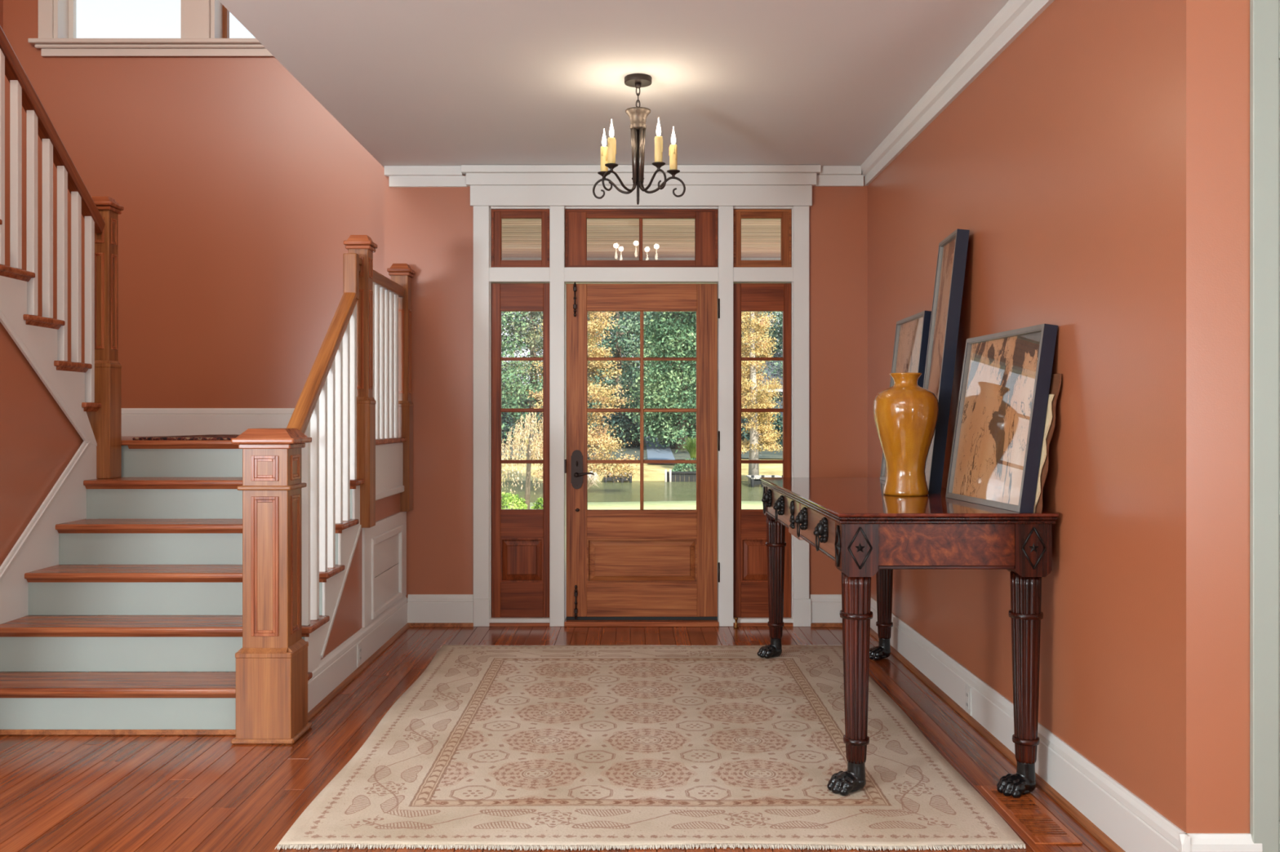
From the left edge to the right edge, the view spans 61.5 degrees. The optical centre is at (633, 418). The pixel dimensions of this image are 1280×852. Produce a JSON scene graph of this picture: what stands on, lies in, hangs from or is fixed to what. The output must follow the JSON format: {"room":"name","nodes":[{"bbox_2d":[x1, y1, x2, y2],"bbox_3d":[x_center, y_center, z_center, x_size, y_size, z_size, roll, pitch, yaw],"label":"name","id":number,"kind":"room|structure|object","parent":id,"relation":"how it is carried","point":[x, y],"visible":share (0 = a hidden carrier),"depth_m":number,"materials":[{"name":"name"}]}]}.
{"room":"entrance hall","nodes":[
{"label":"entrance hall","id":0,"kind":"room"},
{"bbox_2d":[0,0,3,30],"bbox_3d":[-4.067,-1.500,4.700,0.165,5.500,4.800,0,0,0],"label":"wall","id":1,"kind":"structure","parent":0,"point":[1,1],"depth_m":6.79,"materials":[{"name":"orange paint"}]},
{"bbox_2d":[0,321,83,566],"bbox_3d":[-2.741,-0.178,4.190,0.098,2.857,2.380,0,0,0],"label":"wall","id":2,"kind":"structure","parent":0,"point":[38,442],"depth_m":4.76,"materials":[{"name":"orange paint"}]},
{"bbox_2d":[3,0,383,479],"bbox_3d":[-2.643,-1.500,6.910,2.685,5.500,0.220,0,0,0],"label":"wall","id":3,"kind":"structure","parent":0,"point":[240,194],"depth_m":6.80,"materials":[{"name":"orange paint"}]},
{"bbox_2d":[53,0,183,38],"bbox_3d":[-3.250,-3.068,6.885,0.838,1.364,0.171,0,0,0],"label":"window","id":4,"kind":"structure","parent":3,"relation":"in","point":[64,11],"depth_m":6.87,"materials":[{"name":"white paint"}]},
{"bbox_2d":[27,0,274,57],"bbox_3d":[-2.710,-3.069,6.838,2.180,1.562,0.185,0,0,0],"label":"trim","id":5,"kind":"structure","parent":3,"relation":"attached to","point":[197,42],"depth_m":6.78,"materials":[{"name":"white paint"}]},
{"bbox_2d":[121,408,294,436],"bbox_3d":[-2.744,0.021,6.791,2.481,0.177,0.018,0,0,0],"label":"baseboard","id":6,"kind":"structure","parent":3,"relation":"attached to","point":[135,422],"depth_m":6.78,"materials":[{"name":"white paint"}]},
{"bbox_2d":[210,0,229,38],"bbox_3d":[-2.258,-3.068,6.885,0.838,1.364,0.171,0,0,0],"label":"window","id":7,"kind":"structure","parent":3,"relation":"in","point":[220,15],"depth_m":6.87,"materials":[{"name":"white paint"}]},
{"bbox_2d":[320,493,399,659],"bbox_3d":[-1.412,0.695,5.465,0.068,1.110,2.050,0,0,0],"label":"wall","id":8,"kind":"structure","parent":0,"point":[348,618],"depth_m":5.30,"materials":[{"name":"orange paint"}]},
{"bbox_2d":[307,595,409,721],"bbox_3d":[-1.358,1.155,5.441,0.036,0.189,2.062,0,0,0],"label":"baseboard","id":9,"kind":"structure","parent":8,"relation":"attached to","point":[338,668],"depth_m":5.20,"materials":[{"name":"white paint"}]},
{"bbox_2d":[356,641,361,667],"bbox_3d":[-1.354,1.165,5.320,0.009,0.116,0.072,0,0,0],"label":"wall outlet","id":10,"kind":"object","parent":8,"relation":"attached to","point":[359,644],"visible":1,"depth_m":5.30,"materials":[{"name":"white plastic"}]},
{"bbox_2d":[359,646,360,662],"bbox_3d":[-1.351,1.165,5.320,0.002,0.072,0.034,0,0,0],"label":"socket","id":11,"kind":"object","parent":10,"relation":"attached to","point":[359,646],"depth_m":5.32,"materials":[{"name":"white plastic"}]},
{"bbox_2d":[361,511,406,627],"bbox_3d":[-1.365,0.805,5.965,0.023,0.510,1.010,0,0,0],"label":"access panel","id":12,"kind":"object","parent":8,"relation":"attached to","point":[384,544],"visible":0.98,"depth_m":5.90,"materials":[{"name":"white paint"}]},
{"bbox_2d":[0,626,1111,851],"bbox_3d":[0.050,1.290,1.100,8.500,0.080,11.800,0,0,0],"label":"floor","id":13,"kind":"structure","parent":0,"point":[59,793],"depth_m":3.83,"materials":[{"name":"brown wood"}]},
{"bbox_2d":[0,26,414,744],"bbox_3d":[-2.642,-0.753,4.882,2.682,4.005,3.835,0,0,0],"label":"staircase","id":14,"kind":"structure","parent":13,"relation":"on","point":[236,554],"depth_m":4.77,"materials":[{"name":"brown wood"}]},
{"bbox_2d":[132,435,239,439],"bbox_3d":[-2.065,0.103,6.043,1.030,0.014,1.015,0,0,0],"label":"rug","id":15,"kind":"object","parent":14,"relation":"on","point":[189,437],"visible":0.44,"depth_m":5.54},
{"bbox_2d":[275,644,1026,850],"bbox_3d":[0.054,1.243,4.510,2.190,0.012,2.807,0,0,0],"label":"area rug","id":16,"kind":"object","parent":13,"relation":"on","point":[571,747],"visible":0.98,"depth_m":3.85,"materials":[{"name":"beige fabric"}]},
{"bbox_2d":[733,617,738,628],"bbox_3d":[0.617,1.218,6.430,0.032,0.062,0.031,0,0,0],"label":"door stop","id":17,"kind":"object","parent":13,"relation":"on","point":[735,626],"visible":1,"depth_m":6.42,"materials":[{"name":"gold metal"}]},
{"bbox_2d":[757,477,1058,798],"bbox_3d":[1.019,0.780,4.605,0.752,0.939,2.170,0,0,0],"label":"console table","id":18,"kind":"object","parent":13,"relation":"on","point":[867,532],"visible":1,"depth_m":3.56,"materials":[{"name":"brown wood"}]},
{"bbox_2d":[880,311,931,480],"bbox_3d":[1.319,-0.092,5.214,0.135,0.810,0.572,0,0,0],"label":"picture frame","id":19,"kind":"object","parent":18,"relation":"on","point":[912,332],"visible":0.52,"depth_m":5.20,"materials":[{"name":"blue paint"}]},
{"bbox_2d":[873,373,938,496],"bbox_3d":[1.112,0.062,4.385,0.259,0.495,0.259,0,0,0],"label":"vase","id":20,"kind":"object","parent":18,"relation":"on","point":[905,413],"visible":1,"depth_m":4.31,"materials":[{"name":"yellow ceramic"}]},
{"bbox_2d":[923,229,969,493],"bbox_3d":[1.319,-0.235,4.626,0.167,1.099,0.366,0,0,4],"label":"picture frame","id":21,"kind":"object","parent":18,"relation":"on","point":[953,250],"visible":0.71,"depth_m":4.45,"materials":[{"name":"blue paint"}]},
{"bbox_2d":[924,237,955,487],"bbox_3d":[1.315,-0.236,4.627,0.119,1.066,0.338,0,0,4],"label":"art print","id":22,"kind":"object","parent":21,"relation":"attached to","point":[941,348],"depth_m":4.56,"materials":[{"name":"brown paper"}]},
{"bbox_2d":[945,324,1057,512],"bbox_3d":[1.320,0.000,3.902,0.130,0.630,0.687,0,0,-4],"label":"picture frame","id":23,"kind":"object","parent":18,"relation":"on","point":[1006,375],"visible":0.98,"depth_m":3.83,"materials":[{"name":"blue paint"}]},
{"bbox_2d":[1033,394,1054,512],"bbox_3d":[1.341,0.118,3.795,0.060,0.397,0.529,0,0,-4],"label":"board","id":24,"kind":"object","parent":18,"relation":"on","point":[1049,413],"visible":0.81,"depth_m":3.55,"materials":[{"name":"beige wood"}]},
{"bbox_2d":[1035,373,1062,512],"bbox_3d":[1.357,0.085,3.789,0.069,0.466,0.528,0,0,-4],"label":"board","id":25,"kind":"object","parent":18,"relation":"on","point":[1055,380],"visible":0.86,"depth_m":3.55,"materials":[{"name":"brown wood"}]},
{"bbox_2d":[981,786,1082,844],"bbox_3d":[1.250,1.247,3.400,0.140,0.005,0.490,0,0,0],"label":"floor vent","id":26,"kind":"object","parent":13,"relation":"in","point":[1033,819],"visible":0.87,"depth_m":3.34,"materials":[{"name":"brown wood"}]},
{"bbox_2d":[217,0,1008,167],"bbox_3d":[0.050,-1.617,1.000,8.500,0.200,11.600,0,0,0],"label":"ceiling","id":27,"kind":"structure","parent":0,"point":[415,82],"depth_m":4.66,"materials":[{"name":"paint"}]},
{"bbox_2d":[592,73,685,204],"bbox_3d":[0.009,-1.235,4.754,0.398,0.564,0.370,0,0,43],"label":"chandelier","id":28,"kind":"object","parent":27,"relation":"hanging from","point":[637,116],"visible":1,"depth_m":4.76,"materials":[{"name":"metal"}]},
{"bbox_2d":[600,128,608,171],"bbox_3d":[-0.128,-1.200,4.823,0.037,0.203,0.036,0,0,0],"label":"candle","id":29,"kind":"object","parent":28,"relation":"on","point":[603,149],"depth_m":4.81,"materials":[{"name":"white wax"}]},
{"bbox_2d":[607,119,616,163],"bbox_3d":[-0.092,-1.200,4.674,0.038,0.203,0.039,0,0,0],"label":"candle","id":30,"kind":"object","parent":28,"relation":"on","point":[611,142],"depth_m":4.66,"materials":[{"name":"white wax"}]},
{"bbox_2d":[654,117,662,162],"bbox_3d":[0.111,-1.200,4.651,0.037,0.203,0.039,0,0,0],"label":"candle","id":31,"kind":"object","parent":28,"relation":"on","point":[658,140],"depth_m":4.64,"materials":[{"name":"white wax"}]},
{"bbox_2d":[668,127,677,169],"bbox_3d":[0.178,-1.200,4.790,0.038,0.203,0.039,0,0,0],"label":"candle","id":32,"kind":"object","parent":28,"relation":"on","point":[673,153],"depth_m":4.78,"materials":[{"name":"white wax"}]},
{"bbox_2d":[383,167,867,598],"bbox_3d":[0.058,-0.134,6.655,3.124,2.767,0.330,0,0,0],"label":"wall","id":33,"kind":"structure","parent":0,"point":[429,230],"depth_m":6.49,"materials":[{"name":"orange paint"}]},
{"bbox_2d":[384,165,466,186],"bbox_3d":[-1.247,-1.457,6.468,0.491,0.118,0.045,0,0,0],"label":"trim","id":34,"kind":"structure","parent":33,"relation":"attached to","point":[398,175],"depth_m":6.47,"materials":[{"name":"white paint"}]},
{"bbox_2d":[407,594,473,626],"bbox_3d":[-1.159,1.155,6.472,0.398,0.189,0.036,0,0,0],"label":"baseboard","id":35,"kind":"structure","parent":33,"relation":"attached to","point":[423,610],"depth_m":6.47,"materials":[{"name":"white paint"}]},
{"bbox_2d":[491,283,549,617],"bbox_3d":[-0.681,0.191,6.527,0.353,2.023,0.045,0,0,0],"label":"window","id":36,"kind":"structure","parent":33,"relation":"in","point":[520,538],"depth_m":6.50,"materials":[{"name":"brown wood"}]},
{"bbox_2d":[491,209,549,267],"bbox_3d":[-0.681,-1.090,6.524,0.353,0.352,0.053,0,0,0],"label":"window","id":37,"kind":"structure","parent":33,"relation":"in","point":[497,215],"depth_m":6.50,"materials":[{"name":"brown wood"}]},
{"bbox_2d":[502,219,780,260],"bbox_3d":[0.100,-1.360,8.160,3.700,0.500,2.920,0,0,0],"label":"porch roof","id":38,"kind":"structure","parent":33,"relation":"attached to","point":[606,239],"depth_m":8.46,"materials":[{"name":"brown wood"}]},
{"bbox_2d":[461,164,821,626],"bbox_3d":[0.047,-0.132,6.535,2.147,2.764,0.249,0,0,0],"label":"trim","id":39,"kind":"structure","parent":33,"relation":"attached to","point":[557,188],"depth_m":6.47,"materials":[{"name":"white paint"}]},
{"bbox_2d":[564,209,717,267],"bbox_3d":[0.050,-1.090,6.524,0.922,0.352,0.053,0,0,0],"label":"window","id":40,"kind":"structure","parent":33,"relation":"in","point":[575,220],"depth_m":6.50,"materials":[{"name":"brown wood"}]},
{"bbox_2d":[564,282,719,620],"bbox_3d":[0.055,0.195,6.500,0.935,2.047,0.101,0,0,0],"label":"door","id":41,"kind":"structure","parent":33,"relation":"in","point":[641,564],"depth_m":6.50,"materials":[{"name":"brown wood"}]},
{"bbox_2d":[733,283,791,617],"bbox_3d":[0.781,0.191,6.527,0.352,2.023,0.045,0,0,0],"label":"window","id":42,"kind":"structure","parent":33,"relation":"in","point":[750,582],"depth_m":6.50,"materials":[{"name":"brown wood"}]},
{"bbox_2d":[733,209,791,267],"bbox_3d":[0.781,-1.090,6.524,0.352,0.352,0.053,0,0,0],"label":"window","id":43,"kind":"structure","parent":33,"relation":"in","point":[784,215],"depth_m":6.50,"materials":[{"name":"brown wood"}]},
{"bbox_2d":[809,594,842,626],"bbox_3d":[1.232,1.155,6.472,0.328,0.189,0.036,0,0,0],"label":"baseboard","id":44,"kind":"structure","parent":33,"relation":"attached to","point":[825,608],"depth_m":6.47,"materials":[{"name":"white paint"}]},
{"bbox_2d":[815,165,863,186],"bbox_3d":[1.243,-1.459,6.468,0.288,0.114,0.045,0,0,0],"label":"trim","id":45,"kind":"structure","parent":33,"relation":"attached to","point":[829,175],"depth_m":6.47,"materials":[{"name":"white paint"}]},
{"bbox_2d":[867,0,1249,833],"bbox_3d":[1.518,-0.134,4.620,0.205,2.767,3.740,0,0,0],"label":"wall","id":46,"kind":"structure","parent":0,"point":[1096,171],"depth_m":3.14,"materials":[{"name":"orange paint"}]},
{"bbox_2d":[860,0,1054,186],"bbox_3d":[1.389,-1.461,4.620,0.052,0.112,3.740,0,0,0],"label":"trim","id":47,"kind":"structure","parent":46,"relation":"attached to","point":[1015,16],"depth_m":4.58,"materials":[{"name":"white paint"}]},
{"bbox_2d":[964,684,971,715],"bbox_3d":[1.393,1.168,4.470,0.009,0.116,0.072,0,0,0],"label":"wall outlet","id":48,"kind":"object","parent":46,"relation":"attached to","point":[967,689],"visible":1,"depth_m":4.46,"materials":[{"name":"white plastic"}]},
{"bbox_2d":[965,690,968,709],"bbox_3d":[1.390,1.168,4.470,0.002,0.072,0.034,0,0,0],"label":"socket","id":49,"kind":"object","parent":48,"relation":"attached to","point":[966,691],"depth_m":4.47,"materials":[{"name":"white plastic"}]},
{"bbox_2d":[870,597,1190,851],"bbox_3d":[1.397,1.155,4.601,0.036,0.189,3.742,0,0,0],"label":"baseboard","id":50,"kind":"structure","parent":46,"relation":"attached to","point":[1122,822],"depth_m":3.55,"materials":[{"name":"white paint"}]},
{"bbox_2d":[1178,833,1262,851],"bbox_3d":[1.498,1.155,2.732,0.205,0.189,0.036,0,0,0],"label":"baseboard","id":51,"kind":"structure","parent":46,"relation":"attached to","point":[1199,842],"depth_m":2.74,"materials":[{"name":"white paint"}]},
{"bbox_3d":[2.950,-0.133,2.823,2.700,2.767,0.094,0,0,0],"label":"wall","id":52,"kind":"structure","parent":0,"visible":0},
{"bbox_2d":[1249,0,1279,851],"bbox_3d":[1.949,-0.100,2.755,0.742,2.700,0.040,0,0,0],"label":"door","id":53,"kind":"structure","parent":52,"relation":"in","point":[1264,15],"depth_m":2.73,"materials":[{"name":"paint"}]},
{"label":"outside","id":54,"kind":"structure","parent":0,"visible":0},
{"bbox_2d":[501,480,763,502],"bbox_3d":[5.000,2.810,39.000,150.000,0.120,21.000,0,0,0],"label":"lawn","id":55,"kind":"structure","parent":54,"point":[653,491],"depth_m":41.01,"materials":[{"name":"green plant"}]},
{"bbox_2d":[515,311,647,483],"bbox_3d":[-1.961,-2.188,39.972,4.805,10.086,4.658,0,0,11],"label":"broadleaf tree","id":56,"kind":"object","parent":55,"relation":"on","point":[594,439],"visible":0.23,"depth_m":39.76,"materials":[{"name":"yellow plant"}]},
{"bbox_2d":[604,471,631,482],"bbox_3d":[-0.650,2.725,47.295,1.200,0.850,1.810,0,0,0],"label":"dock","id":57,"kind":"object","parent":55,"relation":"in","point":[608,478],"visible":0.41,"depth_m":46.44,"materials":[{"name":"grey wood"}]},
{"bbox_2d":[741,311,782,483],"bbox_3d":[5.202,-2.420,46.101,3.006,10.348,3.274,0,0,10],"label":"broadleaf tree","id":58,"kind":"object","parent":55,"relation":"on","point":[756,401],"visible":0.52,"depth_m":45.77,"materials":[{"name":"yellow plant"}]},
{"bbox_2d":[746,475,782,487],"bbox_3d":[5.425,2.710,44.245,1.350,0.880,2.110,0,0,0],"label":"dock","id":59,"kind":"object","parent":55,"relation":"in","point":[755,479],"visible":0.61,"depth_m":43.28,"materials":[{"name":"white wood"}]},
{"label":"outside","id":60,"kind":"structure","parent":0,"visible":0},
{"bbox_2d":[502,500,763,509],"bbox_3d":[0.000,2.480,19.600,80.000,1.620,20.000,0,0,0],"label":"lawn","id":61,"kind":"structure","parent":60,"point":[646,504],"depth_m":27.17,"materials":[{"name":"plant"}]},
{"bbox_2d":[501,492,527,509],"bbox_3d":[-2.603,1.836,22.500,0.956,0.669,0.956,0,0,0],"label":"round shrub","id":62,"kind":"object","parent":61,"relation":"on","point":[520,504],"visible":0.45,"depth_m":22.37,"materials":[{"name":"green plant"}]},
{"bbox_2d":[501,412,542,509],"bbox_3d":[-2.259,1.071,25.521,2.206,2.564,2.207,0,0,0],"label":"weeping tree","id":63,"kind":"object","parent":61,"relation":"on","point":[528,442],"visible":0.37,"depth_m":25.42,"materials":[{"name":"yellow plant"}]},
{"bbox_2d":[530,497,542,509],"bbox_3d":[-1.930,1.898,22.793,0.520,0.556,0.506,0,0,-33],"label":"round shrub","id":64,"kind":"object","parent":61,"relation":"on","point":[537,505],"visible":0.22,"depth_m":22.73,"materials":[{"name":"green plant"}]},
{"bbox_2d":[587,471,600,488],"bbox_3d":[-1.306,1.794,27.519,1.070,0.917,1.089,0,0,0],"label":"grass","id":65,"kind":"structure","parent":61,"relation":"on","point":[590,477],"depth_m":27.35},
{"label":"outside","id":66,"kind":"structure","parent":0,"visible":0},
{"bbox_2d":[644,436,675,460],"bbox_3d":[1.475,1.747,66.000,1.450,1.013,24.000,0,0,0],"label":"driveway","id":67,"kind":"structure","parent":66,"point":[654,453],"depth_m":59.97,"materials":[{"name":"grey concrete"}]},
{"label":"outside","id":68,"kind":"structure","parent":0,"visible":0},
{"bbox_2d":[501,457,782,480],"bbox_3d":[5.000,-0.800,108.500,150.000,8.020,123.000,0,0,0],"label":"bank","id":69,"kind":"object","parent":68,"point":[653,472],"visible":0.05,"depth_m":50.88,"materials":[{"name":"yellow plant"}]},
{"bbox_2d":[664,469,696,482],"bbox_3d":[2.835,2.675,46.960,2.930,0.950,0.320,0,0,0],"label":"fence","id":70,"kind":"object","parent":69,"relation":"on","point":[670,476],"depth_m":46.95,"materials":[{"name":"white wood"}]},
{"bbox_2d":[618,311,744,453],"bbox_3d":[2.646,-2.930,62.072,7.410,10.592,7.461,0,0,-32],"label":"broadleaf tree","id":71,"kind":"object","parent":69,"relation":"on","point":[680,377],"visible":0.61,"depth_m":61.17,"materials":[{"name":"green plant"}]},
{"bbox_2d":[671,457,696,471],"bbox_3d":[2.898,2.195,48.967,2.485,0.938,2.442,0,0,0],"label":"shrub","id":72,"kind":"object","parent":69,"relation":"on","point":[677,468],"visible":0.29,"depth_m":48.55,"materials":[{"name":"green plant"}]},
{"bbox_2d":[680,436,696,458],"bbox_3d":[3.013,1.661,53.024,1.422,1.574,1.387,0,0,0],"label":"grass","id":73,"kind":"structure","parent":69,"relation":"on","point":[691,448],"depth_m":52.87,"materials":[{"name":"green plant"}]},
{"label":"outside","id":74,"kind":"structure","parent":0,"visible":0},
{"bbox_2d":[501,391,782,460],"bbox_3d":[5.000,-1.343,113.250,150.000,7.034,113.500,0,0,0],"label":"floor","id":75,"kind":"structure","parent":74,"point":[680,454],"depth_m":60.11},
{"bbox_2d":[501,408,522,447],"bbox_3d":[-8.581,0.485,65.096,3.772,2.726,3.792,0,0,0],"label":"shrub","id":76,"kind":"object","parent":75,"relation":"on","point":[504,420],"visible":0.18,"depth_m":64.60,"materials":[{"name":"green plant"}]},
{"bbox_2d":[501,311,542,441],"bbox_3d":[-9.242,-5.066,65.965,9.186,14.133,9.019,0,0,-33],"label":"broadleaf tree","id":77,"kind":"object","parent":75,"relation":"on","point":[512,371],"visible":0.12,"depth_m":65.65,"materials":[{"name":"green plant"}]},
{"bbox_2d":[508,412,542,445],"bbox_3d":[-5.911,0.672,66.712,3.720,2.376,3.792,0,0,0],"label":"shrub","id":78,"kind":"object","parent":75,"relation":"on","point":[538,413],"visible":0.17,"depth_m":65.79,"materials":[{"name":"grey plant"}]},
{"bbox_2d":[501,311,596,440],"bbox_3d":[-6.616,-5.642,70.246,9.503,15.178,9.097,0,0,-34],"label":"broadleaf tree","id":79,"kind":"object","parent":75,"relation":"on","point":[533,347],"visible":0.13,"depth_m":68.36,"materials":[{"name":"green plant"}]},
{"bbox_2d":[502,311,614,413],"bbox_3d":[-7.446,-7.779,100.428,15.406,16.194,14.205,0,0,0],"label":"pine tree","id":80,"kind":"object","parent":75,"relation":"on","point":[538,312],"visible":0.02,"depth_m":99.49,"materials":[{"name":"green plant"}]},
{"bbox_2d":[528,311,633,414],"bbox_3d":[-3.742,-8.331,86.123,10.304,19.168,11.002,0,0,0],"label":"pine tree","id":81,"kind":"object","parent":75,"relation":"on","point":[540,367],"visible":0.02,"depth_m":85.20,"materials":[{"name":"grey plant"}]},
{"bbox_2d":[587,413,605,450],"bbox_3d":[-3.386,0.657,63.520,3.747,2.663,3.724,0,0,0],"label":"shrub","id":82,"kind":"object","parent":75,"relation":"on","point":[596,425],"visible":0.04,"depth_m":62.92,"materials":[{"name":"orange plant"}]},
{"bbox_2d":[587,412,639,448],"bbox_3d":[-1.197,0.694,65.087,3.723,2.406,3.695,0,0,0],"label":"shrub","id":83,"kind":"object","parent":75,"relation":"on","point":[623,421],"visible":0.5,"depth_m":64.36,"materials":[{"name":"grey plant"}]},
{"bbox_2d":[587,311,678,442],"bbox_3d":[-1.085,-6.285,70.032,9.857,16.225,9.331,0,0,-13],"label":"broadleaf tree","id":84,"kind":"object","parent":75,"relation":"on","point":[619,331],"visible":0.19,"depth_m":68.76,"materials":[{"name":"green plant"}]},
{"bbox_2d":[590,311,693,431],"bbox_3d":[1.367,-8.210,83.572,10.518,18.962,10.460,0,0,0],"label":"pine tree","id":85,"kind":"object","parent":75,"relation":"on","point":[627,317],"visible":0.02,"depth_m":82.46,"materials":[{"name":"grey plant"}]},
{"bbox_2d":[597,311,693,399],"bbox_3d":[2.091,-7.671,99.301,13.457,16.076,15.114,0,0,0],"label":"pine tree","id":86,"kind":"object","parent":75,"relation":"on","point":[625,312],"visible":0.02,"depth_m":100.01,"materials":[{"name":"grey plant"}]},
{"bbox_2d":[608,311,693,428],"bbox_3d":[3.098,-7.434,80.080,11.117,17.890,11.039,0,0,0],"label":"broadleaf tree","id":87,"kind":"object","parent":75,"relation":"on","point":[628,362],"visible":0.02,"depth_m":78.88,"materials":[{"name":"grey plant"}]},
{"bbox_2d":[658,408,696,446],"bbox_3d":[3.448,0.447,66.717,3.717,2.721,3.739,0,0,0],"label":"shrub","id":88,"kind":"object","parent":75,"relation":"on","point":[663,442],"visible":0.02,"depth_m":65.87,"materials":[{"name":"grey plant"}]},
{"bbox_2d":[662,311,782,423],"bbox_3d":[5.783,-6.186,71.879,9.659,16.021,10.466,0,0,28],"label":"broadleaf tree","id":89,"kind":"object","parent":75,"relation":"on","point":[764,313],"visible":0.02,"depth_m":71.47,"materials":[{"name":"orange plant"}]},
{"bbox_2d":[741,417,750,450],"bbox_3d":[5.607,0.775,63.520,3.685,2.396,3.755,0,0,0],"label":"shrub","id":90,"kind":"object","parent":75,"relation":"on","point":[747,436],"visible":0.1,"depth_m":62.59,"materials":[{"name":"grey plant"}]},
{"bbox_2d":[741,406,782,449],"bbox_3d":[8.003,0.589,65.103,3.818,2.686,3.686,0,0,0],"label":"shrub","id":91,"kind":"object","parent":75,"relation":"on","point":[778,421],"visible":0.12,"depth_m":64.17,"materials":[{"name":"grey plant"}]},
{"bbox_2d":[741,311,782,418],"bbox_3d":[8.205,-8.154,83.934,10.029,19.052,11.514,0,0,0],"label":"pine tree","id":92,"kind":"object","parent":75,"relation":"on","point":[772,352],"visible":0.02,"depth_m":83.77,"materials":[{"name":"grey plant"}]},
{"bbox_2d":[742,311,782,406],"bbox_3d":[12.000,-6.843,78.145,10.646,17.024,11.519,0,0,0],"label":"pine tree","id":93,"kind":"object","parent":75,"relation":"on","point":[780,329],"visible":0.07,"depth_m":76.08,"materials":[{"name":"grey plant"}]},
{"bbox_2d":[747,353,782,438],"bbox_3d":[13.100,-1.350,77.950,9.800,6.800,9.300,0,0,0],"label":"house","id":94,"kind":"structure","parent":75,"relation":"on","point":[778,355],"depth_m":74.97,"materials":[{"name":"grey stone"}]},
{"bbox_2d":[768,312,782,353],"bbox_3d":[14.433,-8.126,89.889,12.802,18.268,10.943,0,0,0],"label":"pine tree","id":95,"kind":"object","parent":75,"relation":"on","point":[775,313],"visible":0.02,"depth_m":88.10,"materials":[{"name":"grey plant"}]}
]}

